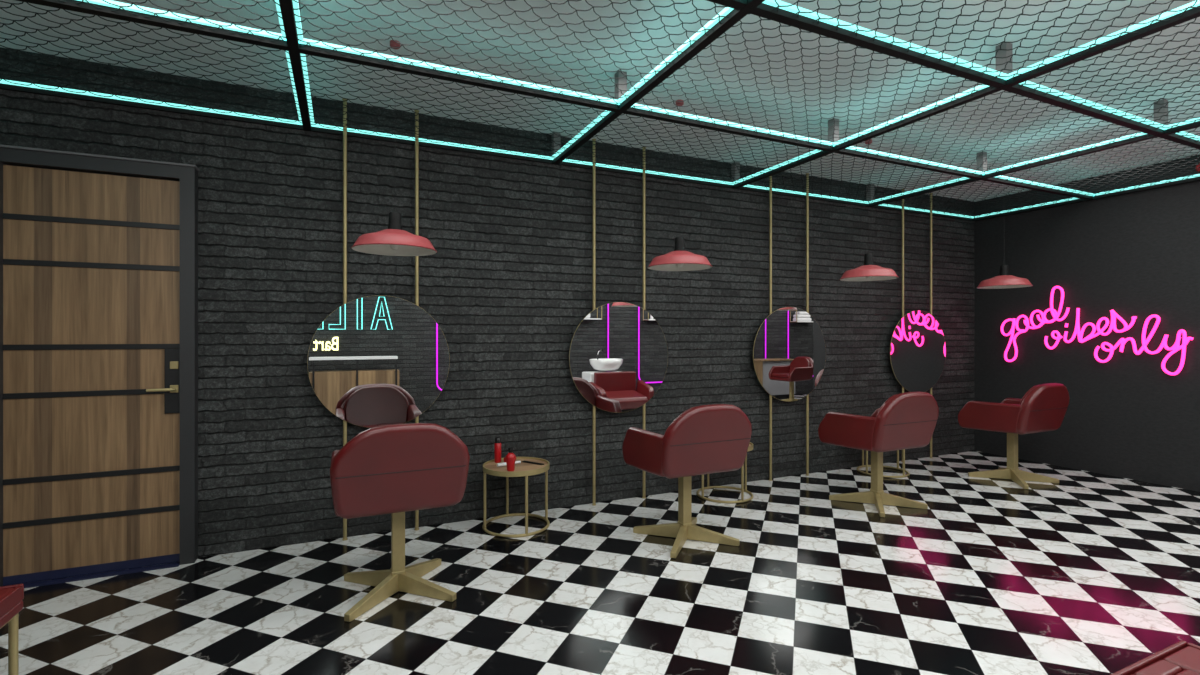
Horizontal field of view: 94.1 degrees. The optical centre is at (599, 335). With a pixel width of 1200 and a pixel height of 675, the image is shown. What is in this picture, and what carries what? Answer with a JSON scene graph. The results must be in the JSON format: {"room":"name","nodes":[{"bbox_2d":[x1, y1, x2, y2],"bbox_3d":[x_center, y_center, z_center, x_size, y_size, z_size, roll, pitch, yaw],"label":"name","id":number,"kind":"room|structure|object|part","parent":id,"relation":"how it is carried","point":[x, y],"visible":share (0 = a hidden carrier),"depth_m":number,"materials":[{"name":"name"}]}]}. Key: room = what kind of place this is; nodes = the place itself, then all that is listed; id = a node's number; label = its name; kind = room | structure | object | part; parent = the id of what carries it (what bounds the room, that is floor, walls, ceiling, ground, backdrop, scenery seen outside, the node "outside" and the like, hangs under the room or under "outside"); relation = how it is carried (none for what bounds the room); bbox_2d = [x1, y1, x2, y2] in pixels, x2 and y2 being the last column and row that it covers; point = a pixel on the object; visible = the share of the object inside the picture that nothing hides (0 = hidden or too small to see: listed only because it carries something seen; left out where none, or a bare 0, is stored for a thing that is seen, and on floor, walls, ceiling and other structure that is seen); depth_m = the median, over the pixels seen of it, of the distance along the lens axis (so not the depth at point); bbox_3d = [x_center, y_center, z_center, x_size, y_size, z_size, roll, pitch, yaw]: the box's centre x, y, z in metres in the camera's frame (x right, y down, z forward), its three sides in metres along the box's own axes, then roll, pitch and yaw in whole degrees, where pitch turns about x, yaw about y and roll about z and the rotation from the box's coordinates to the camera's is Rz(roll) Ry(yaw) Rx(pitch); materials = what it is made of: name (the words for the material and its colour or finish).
{"room":"salon","nodes":[
{"label":"salon","id":0,"kind":"room"},
{"bbox_2d":[0,47,973,557],"bbox_3d":[0.094,-0.100,4.458,9.300,2.800,0.120,0,0,-25],"label":"wall","id":1,"kind":"structure","parent":0,"point":[507,284],"depth_m":4.01,"materials":[{"name":"brick"}]},
{"bbox_2d":[0,144,198,586],"bbox_3d":[-2.734,0.165,3.021,0.916,2.270,0.124,0,0,-25],"label":"door","id":2,"kind":"structure","parent":1,"relation":"in","point":[99,253],"depth_m":3.03,"materials":[{"name":"brown wood"}]},
{"bbox_3d":[-2.445,0.304,3.116,0.124,0.017,0.054,0,0,-25],"label":"lever","id":3,"kind":"part","parent":2,"relation":"part of","materials":[{"name":"gold metal"}]},
{"bbox_3d":[-2.423,0.260,3.170,0.074,0.364,0.014,0,0,-25],"label":"lock plate","id":4,"kind":"part","parent":2,"relation":"part of","materials":[{"name":"black metal"}]},
{"bbox_3d":[-2.410,0.303,3.164,0.040,0.043,0.012,0,0,-25],"label":"handle","id":5,"kind":"part","parent":2,"relation":"part of","materials":[{"name":"gold metal"}]},
{"bbox_2d":[0,451,1199,674],"bbox_3d":[3.484,1.350,2.953,14.200,0.100,5.650,0,0,-25],"label":"floor","id":6,"kind":"structure","parent":0,"point":[1084,573],"depth_m":2.83,"materials":[{"name":"tile"}]},
{"bbox_2d":[0,584,23,674],"bbox_3d":[-2.263,1.068,1.484,0.920,0.464,0.460,0,0,-25],"label":"bench","id":7,"kind":"object","parent":6,"relation":"on","point":[11,596],"visible":1,"depth_m":1.85,"materials":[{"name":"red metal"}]},
{"bbox_2d":[0,588,13,598],"bbox_3d":[-1.925,0.864,1.640,0.146,0.052,0.427,0,0,-25],"label":"seat cushion","id":8,"kind":"object","parent":7,"relation":"on","point":[5,593],"depth_m":1.82,"materials":[{"name":"leather"}]},
{"bbox_3d":[-2.263,0.906,1.484,0.920,0.037,0.460,0,0,-25],"label":"seat","id":9,"kind":"part","parent":7,"relation":"part of","materials":[{"name":"leather"}]},
{"bbox_3d":[-1.952,1.112,1.859,0.024,0.376,0.024,0,0,-25],"label":"leg","id":10,"kind":"part","parent":7,"relation":"part of","materials":[{"name":"gold metal"}]},
{"bbox_2d":[24,562,179,587],"bbox_3d":[-2.720,1.296,3.006,0.750,0.007,0.053,0,0,-25],"label":"threshold","id":11,"kind":"object","parent":6,"relation":"on","point":[170,565],"visible":0.82,"depth_m":3.01,"materials":[{"name":"blue"}]},
{"bbox_2d":[307,98,449,540],"bbox_3d":[-1.422,-0.100,3.642,0.860,2.800,0.036,0,0,-25],"label":"round mirror","id":12,"kind":"object","parent":6,"relation":"on","point":[379,360],"visible":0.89,"depth_m":3.61,"materials":[{"name":"gold glass"}]},
{"bbox_3d":[-1.621,-0.100,3.553,0.032,2.800,0.032,0,0,-25],"label":"rod","id":13,"kind":"part","parent":12,"relation":"part of","materials":[{"name":"gold metal"}]},
{"bbox_2d":[308,296,449,427],"bbox_3d":[-1.416,0.172,3.629,0.858,0.858,0.007,0,0,-25],"label":"mirror glass","id":14,"kind":"object","parent":12,"relation":"attached to","point":[375,361],"depth_m":3.62,"materials":[{"name":"white"}]},
{"bbox_3d":[-1.224,-0.100,3.735,0.032,2.800,0.032,0,0,-25],"label":"rod","id":15,"kind":"part","parent":12,"relation":"part of","materials":[{"name":"gold metal"}]},
{"bbox_2d":[330,423,469,621],"bbox_3d":[-1.024,0.855,2.839,0.618,0.891,0.653,0,0,-25],"label":"salon chair","id":16,"kind":"object","parent":6,"relation":"on","point":[397,469],"visible":1,"depth_m":2.61,"materials":[{"name":"leather"}]},
{"bbox_3d":[-1.286,0.722,2.770,0.084,0.268,0.560,0,0,-25],"label":"armrest","id":17,"kind":"part","parent":16,"relation":"part of","materials":[{"name":"leather"}]},
{"bbox_3d":[-1.189,1.252,2.909,0.340,0.095,0.038,0,0,20],"label":"leg","id":18,"kind":"part","parent":16,"relation":"part of","materials":[{"name":"gold metal"}]},
{"bbox_3d":[-1.089,1.252,2.691,0.038,0.095,0.340,0,0,20],"label":"leg","id":19,"kind":"part","parent":16,"relation":"part of","materials":[{"name":"gold metal"}]},
{"bbox_3d":[-0.926,0.626,2.625,0.618,0.435,0.181,0,0,-25],"label":"backrest","id":20,"kind":"part","parent":16,"relation":"part of","materials":[{"name":"leather"}]},
{"bbox_3d":[-0.971,1.252,3.010,0.038,0.095,0.340,0,0,20],"label":"leg","id":21,"kind":"part","parent":16,"relation":"part of","materials":[{"name":"gold metal"}]},
{"bbox_3d":[-0.870,1.252,2.792,0.340,0.095,0.038,0,0,20],"label":"leg","id":22,"kind":"part","parent":16,"relation":"part of","materials":[{"name":"gold metal"}]},
{"bbox_2d":[483,457,549,537],"bbox_3d":[-0.569,1.087,3.806,0.453,0.423,0.453,0,0,-25],"label":"side table","id":23,"kind":"object","parent":6,"relation":"on","point":[490,467],"visible":0.92,"depth_m":3.71,"materials":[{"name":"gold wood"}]},
{"bbox_3d":[-0.764,1.096,3.711,0.019,0.384,0.019,0,0,-25],"label":"leg","id":24,"kind":"part","parent":23,"relation":"part of","materials":[{"name":"gold metal"}]},
{"bbox_2d":[494,437,500,462],"bbox_3d":[-0.714,0.801,3.905,0.047,0.172,0.047,0,0,-25],"label":"bottle","id":25,"kind":"object","parent":23,"relation":"on","point":[497,446],"visible":1,"depth_m":3.88,"materials":[{"name":"red plastic"}]},
{"bbox_3d":[-0.664,1.096,4.001,0.019,0.384,0.019,0,0,-25],"label":"leg","id":26,"kind":"part","parent":23,"relation":"part of","materials":[{"name":"gold metal"}]},
{"bbox_2d":[497,461,520,466],"bbox_3d":[-0.620,0.875,3.808,0.174,0.024,0.024,0,0,-36],"label":"tube","id":27,"kind":"object","parent":23,"relation":"on","point":[516,462],"visible":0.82,"depth_m":3.77,"materials":[{"name":"white plastic"}]},
{"bbox_2d":[506,447,515,470],"bbox_3d":[-0.585,0.811,3.661,0.066,0.152,0.066,0,0,-25],"label":"bottle","id":28,"kind":"object","parent":23,"relation":"on","point":[510,457],"visible":1,"depth_m":3.64,"materials":[{"name":"red plastic"}]},
{"bbox_3d":[-0.474,1.096,3.611,0.019,0.384,0.019,0,0,-25],"label":"leg","id":29,"kind":"part","parent":23,"relation":"part of","materials":[{"name":"gold metal"}]},
{"bbox_2d":[522,460,543,464],"bbox_3d":[-0.466,0.884,3.870,0.180,0.006,0.030,0,0,33],"label":"comb","id":30,"kind":"object","parent":23,"relation":"on","point":[524,460],"visible":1,"depth_m":3.87,"materials":[{"name":"black plastic"}]},
{"bbox_3d":[-0.374,1.096,3.901,0.019,0.384,0.019,0,0,-25],"label":"leg","id":31,"kind":"part","parent":23,"relation":"part of","materials":[{"name":"gold metal"}]},
{"bbox_2d":[569,139,667,505],"bbox_3d":[0.154,-0.100,4.368,0.860,2.800,0.036,0,0,-25],"label":"round mirror","id":32,"kind":"object","parent":6,"relation":"on","point":[618,353],"visible":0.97,"depth_m":4.33,"materials":[{"name":"clear glass"}]},
{"bbox_3d":[-0.045,-0.100,4.278,0.032,2.800,0.032,0,0,-25],"label":"rod","id":33,"kind":"part","parent":32,"relation":"part of","materials":[{"name":"gold metal"}]},
{"bbox_2d":[569,302,667,411],"bbox_3d":[0.160,0.172,4.355,0.858,0.858,0.007,0,0,-25],"label":"mirror glass","id":34,"kind":"object","parent":32,"relation":"attached to","point":[618,353],"depth_m":4.34,"materials":[{"name":"clear"}]},
{"bbox_3d":[0.352,-0.100,4.461,0.032,2.800,0.032,0,0,-25],"label":"rod","id":35,"kind":"part","parent":32,"relation":"part of","materials":[{"name":"gold metal"}]},
{"bbox_2d":[622,404,751,557],"bbox_3d":[0.547,0.855,3.557,0.618,0.891,0.653,0,0,-25],"label":"salon chair","id":36,"kind":"object","parent":6,"relation":"on","point":[704,439],"visible":1,"depth_m":3.35,"materials":[{"name":"leather"}]},
{"bbox_3d":[0.285,0.722,3.489,0.084,0.268,0.560,0,0,-25],"label":"armrest","id":37,"kind":"part","parent":36,"relation":"part of","materials":[{"name":"leather"}]},
{"bbox_3d":[0.382,1.252,3.628,0.340,0.095,0.038,0,0,20],"label":"leg","id":38,"kind":"part","parent":36,"relation":"part of","materials":[{"name":"gold metal"}]},
{"bbox_3d":[0.483,1.252,3.409,0.038,0.095,0.340,0,0,20],"label":"leg","id":39,"kind":"part","parent":36,"relation":"part of","materials":[{"name":"gold metal"}]},
{"bbox_3d":[0.601,1.252,3.728,0.038,0.095,0.340,0,0,20],"label":"leg","id":40,"kind":"part","parent":36,"relation":"part of","materials":[{"name":"gold metal"}]},
{"bbox_3d":[0.646,0.626,3.343,0.618,0.435,0.181,0,0,-25],"label":"backrest","id":41,"kind":"part","parent":36,"relation":"part of","materials":[{"name":"leather"}]},
{"bbox_3d":[0.701,1.252,3.510,0.340,0.095,0.038,0,0,20],"label":"leg","id":42,"kind":"part","parent":36,"relation":"part of","materials":[{"name":"gold metal"}]},
{"bbox_2d":[696,442,753,502],"bbox_3d":[1.011,1.087,4.534,0.453,0.423,0.453,0,0,-25],"label":"side table","id":43,"kind":"object","parent":6,"relation":"on","point":[743,488],"visible":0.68,"depth_m":4.43,"materials":[{"name":"gold metal"}]},
{"bbox_3d":[0.816,1.096,4.439,0.019,0.384,0.019,0,0,-25],"label":"leg","id":44,"kind":"part","parent":43,"relation":"part of","materials":[{"name":"gold metal"}]},
{"bbox_3d":[1.106,1.096,4.338,0.019,0.384,0.019,0,0,-25],"label":"leg","id":45,"kind":"part","parent":43,"relation":"part of","materials":[{"name":"gold metal"}]},
{"bbox_3d":[1.206,1.096,4.628,0.019,0.384,0.019,0,0,-25],"label":"leg","id":46,"kind":"part","parent":43,"relation":"part of","materials":[{"name":"gold metal"}]},
{"bbox_2d":[753,167,825,480],"bbox_3d":[1.727,-0.100,5.092,0.860,2.800,0.036,0,0,-25],"label":"round mirror","id":47,"kind":"object","parent":6,"relation":"on","point":[789,348],"visible":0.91,"depth_m":5.06,"materials":[{"name":"clear glass"}]},
{"bbox_3d":[1.528,-0.100,5.003,0.032,2.800,0.032,0,0,-25],"label":"rod","id":48,"kind":"part","parent":47,"relation":"part of","materials":[{"name":"gold metal"}]},
{"bbox_2d":[753,307,825,400],"bbox_3d":[1.733,0.172,5.079,0.858,0.858,0.007,0,0,-25],"label":"mirror glass","id":49,"kind":"object","parent":47,"relation":"attached to","point":[789,348],"depth_m":5.07,"materials":[{"name":"white"}]},
{"bbox_3d":[1.925,-0.100,5.186,0.032,2.800,0.032,0,0,-25],"label":"rod","id":50,"kind":"part","parent":47,"relation":"part of","materials":[{"name":"gold metal"}]},
{"bbox_2d":[818,392,938,516],"bbox_3d":[2.137,0.855,4.290,0.618,0.891,0.653,0,0,-25],"label":"salon chair","id":51,"kind":"object","parent":6,"relation":"on","point":[907,420],"visible":1,"depth_m":4.10,"materials":[{"name":"leather"}]},
{"bbox_3d":[1.875,0.722,4.221,0.084,0.268,0.560,0,0,-25],"label":"armrest","id":52,"kind":"part","parent":51,"relation":"part of","materials":[{"name":"leather"}]},
{"bbox_3d":[1.972,1.252,4.360,0.340,0.095,0.038,0,0,20],"label":"leg","id":53,"kind":"part","parent":51,"relation":"part of","materials":[{"name":"gold metal"}]},
{"bbox_3d":[2.359,0.722,4.444,0.084,0.268,0.560,0,0,-25],"label":"armrest","id":54,"kind":"part","parent":51,"relation":"part of","materials":[{"name":"leather"}]},
{"bbox_3d":[2.072,1.252,4.141,0.038,0.095,0.340,0,0,20],"label":"leg","id":55,"kind":"part","parent":51,"relation":"part of","materials":[{"name":"gold metal"}]},
{"bbox_3d":[2.291,1.252,4.242,0.340,0.095,0.038,0,0,20],"label":"leg","id":56,"kind":"part","parent":51,"relation":"part of","materials":[{"name":"gold metal"}]},
{"bbox_3d":[2.235,0.626,4.075,0.618,0.435,0.181,0,0,-25],"label":"backrest","id":57,"kind":"part","parent":51,"relation":"part of","materials":[{"name":"leather"}]},
{"bbox_2d":[856,449,909,477],"bbox_3d":[2.683,1.087,5.303,0.453,0.423,0.453,0,0,-25],"label":"side table","id":58,"kind":"object","parent":6,"relation":"on","point":[863,465],"visible":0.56,"depth_m":5.20,"materials":[{"name":"gold metal"}]},
{"bbox_3d":[2.588,1.096,5.499,0.019,0.384,0.019,0,0,-25],"label":"leg","id":59,"kind":"part","parent":58,"relation":"part of","materials":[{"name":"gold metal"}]},
{"bbox_3d":[2.487,1.096,5.209,0.019,0.384,0.019,0,0,-25],"label":"leg","id":60,"kind":"part","parent":58,"relation":"part of","materials":[{"name":"gold metal"}]},
{"bbox_3d":[2.878,1.096,5.398,0.019,0.384,0.019,0,0,-25],"label":"leg","id":61,"kind":"part","parent":58,"relation":"part of","materials":[{"name":"gold metal"}]},
{"bbox_3d":[2.777,1.096,5.108,0.019,0.384,0.019,0,0,-25],"label":"leg","id":62,"kind":"part","parent":58,"relation":"part of","materials":[{"name":"gold metal"}]},
{"bbox_2d":[890,189,945,461],"bbox_3d":[3.306,-0.100,5.819,0.860,2.800,0.036,0,0,-25],"label":"round mirror","id":63,"kind":"object","parent":6,"relation":"on","point":[917,345],"visible":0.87,"depth_m":5.80,"materials":[{"name":"clear glass"}]},
{"bbox_3d":[3.107,-0.100,5.730,0.032,2.800,0.032,0,0,-25],"label":"rod","id":64,"kind":"part","parent":63,"relation":"part of","materials":[{"name":"gold metal"}]},
{"bbox_2d":[890,310,945,391],"bbox_3d":[3.312,0.172,5.806,0.858,0.858,0.007,0,0,-25],"label":"mirror glass","id":65,"kind":"object","parent":63,"relation":"attached to","point":[917,345],"depth_m":5.79,"materials":[{"name":"white"}]},
{"bbox_3d":[3.503,-0.100,5.913,0.032,2.800,0.032,0,0,-25],"label":"rod","id":66,"kind":"part","parent":63,"relation":"part of","materials":[{"name":"gold metal"}]},
{"bbox_2d":[958,383,1069,488],"bbox_3d":[3.717,0.855,5.017,0.618,0.891,0.653,0,0,-25],"label":"salon chair","id":67,"kind":"object","parent":6,"relation":"on","point":[1043,408],"visible":1,"depth_m":4.85,"materials":[{"name":"leather"}]},
{"bbox_3d":[3.552,1.252,5.088,0.340,0.095,0.038,0,0,20],"label":"leg","id":68,"kind":"part","parent":67,"relation":"part of","materials":[{"name":"gold metal"}]},
{"bbox_3d":[3.455,0.722,4.948,0.084,0.268,0.560,0,0,-25],"label":"armrest","id":69,"kind":"part","parent":67,"relation":"part of","materials":[{"name":"leather"}]},
{"bbox_3d":[3.940,0.722,5.171,0.084,0.268,0.560,0,0,-25],"label":"armrest","id":70,"kind":"part","parent":67,"relation":"part of","materials":[{"name":"leather"}]},
{"bbox_3d":[3.653,1.252,4.869,0.038,0.095,0.340,0,0,20],"label":"leg","id":71,"kind":"part","parent":67,"relation":"part of","materials":[{"name":"gold metal"}]},
{"bbox_3d":[3.871,1.252,4.970,0.340,0.095,0.038,0,0,20],"label":"leg","id":72,"kind":"part","parent":67,"relation":"part of","materials":[{"name":"gold metal"}]},
{"bbox_3d":[3.816,0.626,4.803,0.618,0.435,0.181,0,0,-25],"label":"backrest","id":73,"kind":"part","parent":67,"relation":"part of","materials":[{"name":"leather"}]},
{"bbox_2d":[1111,640,1199,674],"bbox_3d":[1.278,1.068,1.136,0.920,0.464,0.460,0,0,-25],"label":"bench","id":74,"kind":"object","parent":6,"relation":"on","point":[1182,657],"visible":1,"depth_m":1.43,"materials":[{"name":"leather"}]},
{"bbox_2d":[1134,660,1181,674],"bbox_3d":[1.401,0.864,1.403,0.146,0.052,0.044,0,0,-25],"label":"seat cushion","id":75,"kind":"object","parent":74,"relation":"on","point":[1142,667],"depth_m":1.41,"materials":[{"name":"leather"}]},
{"bbox_2d":[1163,646,1199,673],"bbox_3d":[1.617,0.864,1.292,0.146,0.052,0.427,0,0,-25],"label":"seat cushion","id":76,"kind":"object","parent":74,"relation":"on","point":[1184,657],"depth_m":1.45,"materials":[{"name":"leather"}]},
{"bbox_2d":[1176,670,1199,674],"bbox_3d":[1.491,0.864,1.208,0.146,0.052,0.380,0,0,-25],"label":"seat cushion","id":77,"kind":"object","parent":74,"relation":"on","point":[1178,672],"depth_m":1.39,"materials":[{"name":"leather"}]},
{"bbox_2d":[0,0,1199,201],"bbox_3d":[3.484,-1.550,2.953,14.200,0.100,5.650,0,0,-25],"label":"ceiling","id":78,"kind":"structure","parent":0,"point":[519,5],"depth_m":3.05,"materials":[{"name":"paint"}]},
{"bbox_2d":[351,40,436,255],"bbox_3d":[-1.050,-0.967,2.863,0.412,1.067,0.412,0,0,-25],"label":"pendant lamp","id":79,"kind":"object","parent":78,"relation":"hanging from","point":[392,241],"visible":1,"depth_m":2.83,"materials":[{"name":"red metal"}]},
{"bbox_3d":[-1.050,-0.484,2.863,0.412,0.102,0.412,0,0,-25],"label":"lamp shade","id":80,"kind":"part","parent":79,"relation":"part of","materials":[{"name":"red metal"}]},
{"bbox_3d":[-1.050,-0.482,2.863,0.060,0.095,0.060,0,0,-25],"label":"bulb","id":81,"kind":"part","parent":79,"relation":"part of","materials":[{"name":"white glass"}]},
{"bbox_2d":[0,0,1199,220],"bbox_3d":[1.235,-1.390,1.916,9.047,0.220,5.448,0,0,-25],"label":"grid","id":82,"kind":"object","parent":78,"relation":"hanging from","point":[736,10],"visible":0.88,"depth_m":3.01,"materials":[{"name":"black"}]},
{"bbox_3d":[-0.328,-1.406,4.167,0.052,0.188,0.052,0,0,-25],"label":"hanger post","id":83,"kind":"part","parent":82,"relation":"part of","materials":[{"name":"grey metal"}]},
{"bbox_2d":[0,0,1199,217],"bbox_3d":[1.231,-1.297,1.908,8.946,0.017,5.350,0,0,-25],"label":"net","id":84,"kind":"object","parent":82,"relation":"attached to","point":[1110,1],"visible":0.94,"depth_m":2.93,"materials":[{"name":"black metal"}]},
{"bbox_3d":[0.118,-1.406,3.198,0.052,0.188,0.052,0,0,-25],"label":"hanger post","id":85,"kind":"part","parent":82,"relation":"part of","materials":[{"name":"grey metal"}]},
{"bbox_3d":[1.180,-1.406,4.861,0.052,0.188,0.052,0,0,-25],"label":"hanger post","id":86,"kind":"part","parent":82,"relation":"part of","materials":[{"name":"grey metal"}]},
{"bbox_3d":[1.626,-1.406,3.892,0.052,0.188,0.052,0,0,-25],"label":"hanger post","id":87,"kind":"part","parent":82,"relation":"part of","materials":[{"name":"grey metal"}]},
{"bbox_3d":[2.688,-1.406,5.556,0.052,0.188,0.052,0,0,-25],"label":"hanger post","id":88,"kind":"part","parent":82,"relation":"part of","materials":[{"name":"grey metal"}]},
{"bbox_3d":[3.134,-1.406,4.586,0.052,0.188,0.052,0,0,-25],"label":"hanger post","id":89,"kind":"part","parent":82,"relation":"part of","materials":[{"name":"grey metal"}]},
{"bbox_3d":[2.088,-1.406,2.888,0.052,0.188,0.052,0,0,-25],"label":"hanger post","id":90,"kind":"part","parent":82,"relation":"part of","materials":[{"name":"grey metal"}]},
{"bbox_3d":[3.596,-1.406,3.583,0.052,0.188,0.052,0,0,-25],"label":"hanger post","id":91,"kind":"part","parent":82,"relation":"part of","materials":[{"name":"grey metal"}]},
{"bbox_2d":[647,100,711,270],"bbox_3d":[0.510,-0.967,3.582,0.412,1.067,0.412,0,0,-25],"label":"pendant lamp","id":92,"kind":"object","parent":78,"relation":"hanging from","point":[679,259],"visible":0.96,"depth_m":3.52,"materials":[{"name":"red metal"}]},
{"bbox_3d":[0.510,-0.484,3.582,0.412,0.102,0.412,0,0,-25],"label":"lamp shade","id":93,"kind":"part","parent":92,"relation":"part of","materials":[{"name":"red metal"}]},
{"bbox_2d":[840,139,898,280],"bbox_3d":[2.066,-0.967,4.298,0.412,1.067,0.412,0,0,-25],"label":"pendant lamp","id":94,"kind":"object","parent":78,"relation":"hanging from","point":[868,271],"visible":0.98,"depth_m":4.24,"materials":[{"name":"red metal"}]},
{"bbox_3d":[2.066,-0.484,4.298,0.412,0.102,0.412,0,0,-25],"label":"lamp shade","id":95,"kind":"part","parent":94,"relation":"part of","materials":[{"name":"red metal"}]},
{"bbox_2d":[977,265,1032,288],"bbox_3d":[3.629,-0.967,5.018,0.412,1.067,0.412,0,0,-25],"label":"pendant lamp","id":96,"kind":"object","parent":78,"relation":"hanging from","point":[1004,280],"visible":0.94,"depth_m":4.95,"materials":[{"name":"red metal"}]},
{"bbox_3d":[3.629,-0.484,5.018,0.412,0.102,0.412,0,0,-25],"label":"lamp shade","id":97,"kind":"part","parent":96,"relation":"part of","materials":[{"name":"red metal"}]},
{"bbox_2d":[974,154,1199,491],"bbox_3d":[6.982,-0.100,6.188,4.940,2.800,2.500,0,0,-25],"label":"wall","id":98,"kind":"structure","parent":0,"point":[1137,254],"depth_m":5.23,"materials":[{"name":"grey paint"}]},
{"bbox_2d":[1001,286,1069,361],"bbox_3d":[4.453,-0.102,5.717,0.048,0.762,0.617,0,0,-25],"label":"sign","id":99,"kind":"object","parent":98,"relation":"attached to","point":[1055,314],"depth_m":5.72,"materials":[{"name":"pink"}]},
{"bbox_2d":[1044,308,1136,348],"bbox_3d":[4.643,-0.062,5.305,0.048,0.390,0.717,0,0,-25],"label":"sign","id":100,"kind":"object","parent":98,"relation":"attached to","point":[1077,331],"depth_m":5.27,"materials":[{"name":"pink"}]},
{"bbox_2d":[1094,314,1193,374],"bbox_3d":[4.805,0.078,4.952,0.048,0.516,0.672,0,0,-25],"label":"sign","id":101,"kind":"object","parent":98,"relation":"attached to","point":[1175,347],"depth_m":4.86,"materials":[{"name":"pink"}]}
]}

